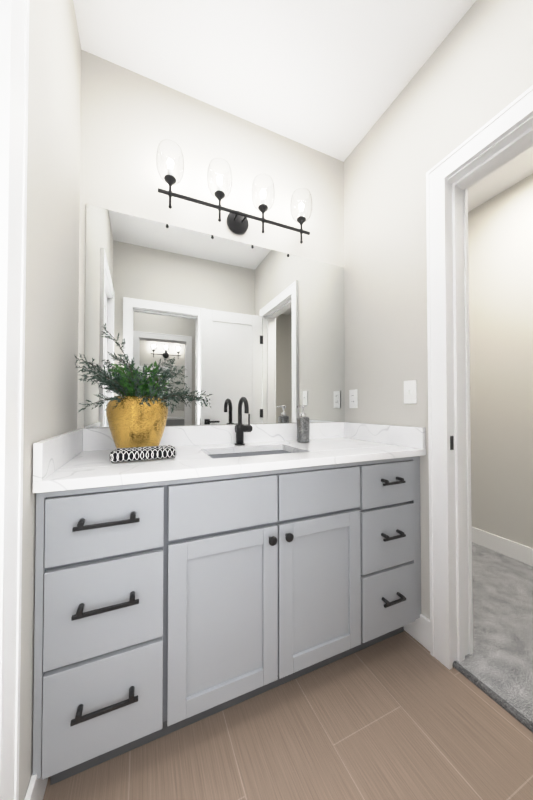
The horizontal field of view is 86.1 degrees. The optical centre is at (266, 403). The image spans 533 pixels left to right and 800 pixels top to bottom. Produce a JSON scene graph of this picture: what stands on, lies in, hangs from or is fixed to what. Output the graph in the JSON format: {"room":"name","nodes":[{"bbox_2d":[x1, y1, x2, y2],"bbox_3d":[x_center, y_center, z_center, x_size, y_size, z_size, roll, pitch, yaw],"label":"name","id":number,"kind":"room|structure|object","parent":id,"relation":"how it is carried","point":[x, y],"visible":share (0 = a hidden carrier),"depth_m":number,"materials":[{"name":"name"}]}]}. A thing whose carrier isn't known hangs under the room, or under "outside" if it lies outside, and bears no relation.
{"room":"bathroom","nodes":[
{"label":"bathroom","id":0,"kind":"room"},
{"bbox_2d":[19,0,80,799],"bbox_3d":[-0.744,-0.248,0.901,0.120,2.740,0.770,0,-1,-24],"label":"wall","id":1,"kind":"structure","parent":0,"point":[52,262],"depth_m":0.85,"materials":[{"name":"grey paint"}]},
{"bbox_2d":[24,772,47,799],"bbox_3d":[-0.694,1.055,0.934,0.014,0.135,0.710,0,-1,-24],"label":"baseboard","id":2,"kind":"structure","parent":1,"relation":"attached to","point":[36,789],"depth_m":0.75,"materials":[{"name":"white wood"}]},
{"bbox_2d":[33,429,83,480],"bbox_3d":[-0.713,0.159,1.008,0.020,0.100,0.579,0,-1,-24],"label":"backsplash","id":3,"kind":"structure","parent":1,"relation":"attached to","point":[53,452],"depth_m":0.86,"materials":[{"name":"white stone"}]},
{"bbox_2d":[77,50,343,428],"bbox_3d":[-0.190,-0.237,1.630,1.720,2.740,0.120,0,-1,-24],"label":"wall","id":4,"kind":"structure","parent":0,"point":[131,121],"depth_m":1.49,"materials":[{"name":"grey paint"}]},
{"bbox_2d":[84,422,343,448],"bbox_3d":[-0.160,0.168,1.556,1.432,0.100,0.020,0,-1,-24],"label":"backsplash","id":5,"kind":"structure","parent":4,"relation":"attached to","point":[202,434],"depth_m":1.50,"materials":[{"name":"white stone"}]},
{"bbox_2d":[84,204,344,427],"bbox_3d":[-0.154,-0.391,1.578,1.451,1.012,0.005,0,-1,-24],"label":"mirror","id":6,"kind":"object","parent":4,"relation":"attached to","point":[227,324],"visible":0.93,"depth_m":1.52,"materials":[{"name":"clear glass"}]},
{"bbox_2d":[156,139,311,243],"bbox_3d":[-0.134,-1.071,1.519,0.849,0.286,0.150,0,-1,-24],"label":"sconce","id":7,"kind":"object","parent":4,"relation":"attached to","point":[237,223],"visible":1,"depth_m":1.51,"materials":[{"name":"black metal"}]},
{"bbox_2d":[43,630,532,799],"bbox_3d":[0.155,1.117,-0.960,2.950,0.050,5.140,0,-1,-24],"label":"floor","id":8,"kind":"structure","parent":0,"point":[404,715],"depth_m":0.93,"materials":[{"name":"brown tile"}]},
{"bbox_2d":[32,453,425,784],"bbox_3d":[-0.046,0.685,1.287,1.472,0.884,0.588,0,-1,-24],"label":"bathroom vanity","id":9,"kind":"object","parent":8,"relation":"on","point":[206,571],"depth_m":0.94,"materials":[{"name":"grey wood"}]},
{"bbox_2d":[32,437,425,488],"bbox_3d":[-0.048,0.228,1.298,1.472,0.030,0.581,0,-1,-24],"label":"countertop","id":10,"kind":"structure","parent":9,"relation":"on","point":[91,465],"depth_m":1.06,"materials":[{"name":"white stone"}]},
{"bbox_2d":[109,445,175,462],"bbox_3d":[-0.446,0.184,1.040,0.224,0.048,0.054,0,-1,-28],"label":"tray","id":11,"kind":"object","parent":10,"relation":"on","point":[140,453],"visible":1,"depth_m":1.02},
{"bbox_2d":[74,323,211,448],"bbox_3d":[-0.442,-0.034,1.123,0.547,0.486,0.542,0,-1,-24],"label":"potted plant","id":12,"kind":"object","parent":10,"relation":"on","point":[137,416],"visible":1,"depth_m":1.10,"materials":[{"name":"green plant"}]},
{"bbox_2d":[232,397,251,444],"bbox_3d":[-0.104,0.092,1.449,0.091,0.248,0.141,0,-1,-24],"label":"faucet","id":13,"kind":"object","parent":10,"relation":"on","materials":[{"name":"black metal"}]},
{"bbox_2d":[208,445,299,456],"bbox_3d":[-0.060,0.307,1.293,0.447,0.152,0.287,0,-1,-24],"label":"sink","id":14,"kind":"object","parent":10,"relation":"in","point":[279,448],"depth_m":1.39,"materials":[{"name":"white ceramic"}]},
{"bbox_2d":[297,405,309,442],"bbox_3d":[0.201,0.113,1.594,0.079,0.207,0.071,0,-1,-24],"label":"soap dispenser","id":15,"kind":"object","parent":10,"relation":"on","point":[302,428],"visible":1,"depth_m":1.57,"materials":[{"name":"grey glass"}]},
{"bbox_2d":[73,0,532,211],"bbox_3d":[0.691,-1.664,-0.407,4.340,0.050,5.640,0,-1,-24],"label":"ceiling","id":16,"kind":"structure","parent":0,"point":[332,78],"depth_m":1.31,"materials":[{"name":"white paint"}]},
{"bbox_2d":[344,0,532,619],"bbox_3d":[0.842,-0.242,1.269,0.120,2.740,1.370,0,-1,-24],"label":"wall","id":17,"kind":"structure","parent":0,"point":[392,158],"depth_m":1.42,"materials":[{"name":"grey paint"}]},
{"bbox_2d":[349,389,357,407],"bbox_3d":[0.543,-0.027,1.786,0.008,0.116,0.072,0,-1,-24],"label":"outlet","id":18,"kind":"object","parent":17,"relation":"attached to","point":[353,401],"visible":1,"depth_m":1.78,"materials":[{"name":"white plastic"}]},
{"bbox_2d":[344,422,425,448],"bbox_3d":[0.617,0.168,1.591,0.020,0.100,0.579,0,-1,-24],"label":"backsplash","id":19,"kind":"structure","parent":17,"relation":"attached to","point":[390,434],"depth_m":1.50,"materials":[{"name":"white stone"}]},
{"bbox_2d":[404,380,416,403],"bbox_3d":[0.706,-0.055,1.408,0.014,0.116,0.072,0,-1,-24],"label":"light switch","id":20,"kind":"object","parent":17,"relation":"attached to","point":[410,391],"visible":1,"depth_m":1.40,"materials":[{"name":"white plastic"}]},
{"bbox_2d":[404,614,429,650],"bbox_3d":[0.628,1.065,1.568,0.014,0.135,0.610,0,-1,-24],"label":"baseboard","id":21,"kind":"structure","parent":17,"relation":"attached to","point":[418,629],"depth_m":1.33,"materials":[{"name":"white wood"}]},
{"bbox_2d":[426,85,532,669],"bbox_3d":[0.976,0.027,0.958,0.166,2.191,0.818,0,-1,-24],"label":"door frame","id":22,"kind":"structure","parent":17,"relation":"attached to","point":[499,139],"depth_m":1.25,"materials":[{"name":"white wood"}]},
{"bbox_2d":[457,542,532,722],"bbox_3d":[1.650,1.142,1.034,1.390,0.064,3.690,0,-1,-24],"label":"floor carpet","id":23,"kind":"object","parent":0,"point":[499,661],"depth_m":1.42,"materials":[{"name":"grey carpet"}]},
{"bbox_2d":[452,661,532,732],"bbox_3d":[1.014,1.117,0.761,0.029,0.029,3.600,0,-1,-24],"label":"carpet edge","id":24,"kind":"structure","parent":23,"relation":"on","point":[504,704],"depth_m":1.08,"materials":[{"name":"grey carpet"}]},
{"bbox_2d":[468,174,532,547],"bbox_3d":[2.214,-0.242,1.302,0.120,2.740,3.690,0,-1,-24],"label":"wall","id":25,"kind":"structure","parent":0,"point":[500,238],"depth_m":2.15,"materials":[{"name":"grey paint"}]},
{"bbox_2d":[472,527,532,565],"bbox_3d":[2.152,1.060,1.255,0.014,0.135,3.450,0,-1,-24],"label":"baseboard","id":26,"kind":"structure","parent":25,"relation":"attached to","point":[512,549],"depth_m":2.12,"materials":[{"name":"white wood"}]},
{"bbox_3d":[-0.449,-1.319,0.245,0.120,0.620,0.700,0,-1,-24],"label":"wall","id":27,"kind":"structure","parent":0,"visible":0},
{"bbox_2d":[0,0,28,799],"bbox_3d":[-0.449,0.015,0.224,0.166,2.191,0.818,0,-1,-24],"label":"door frame","id":28,"kind":"structure","parent":27,"relation":"attached to","point":[14,43],"depth_m":0.58,"materials":[{"name":"white wood"}]}
]}

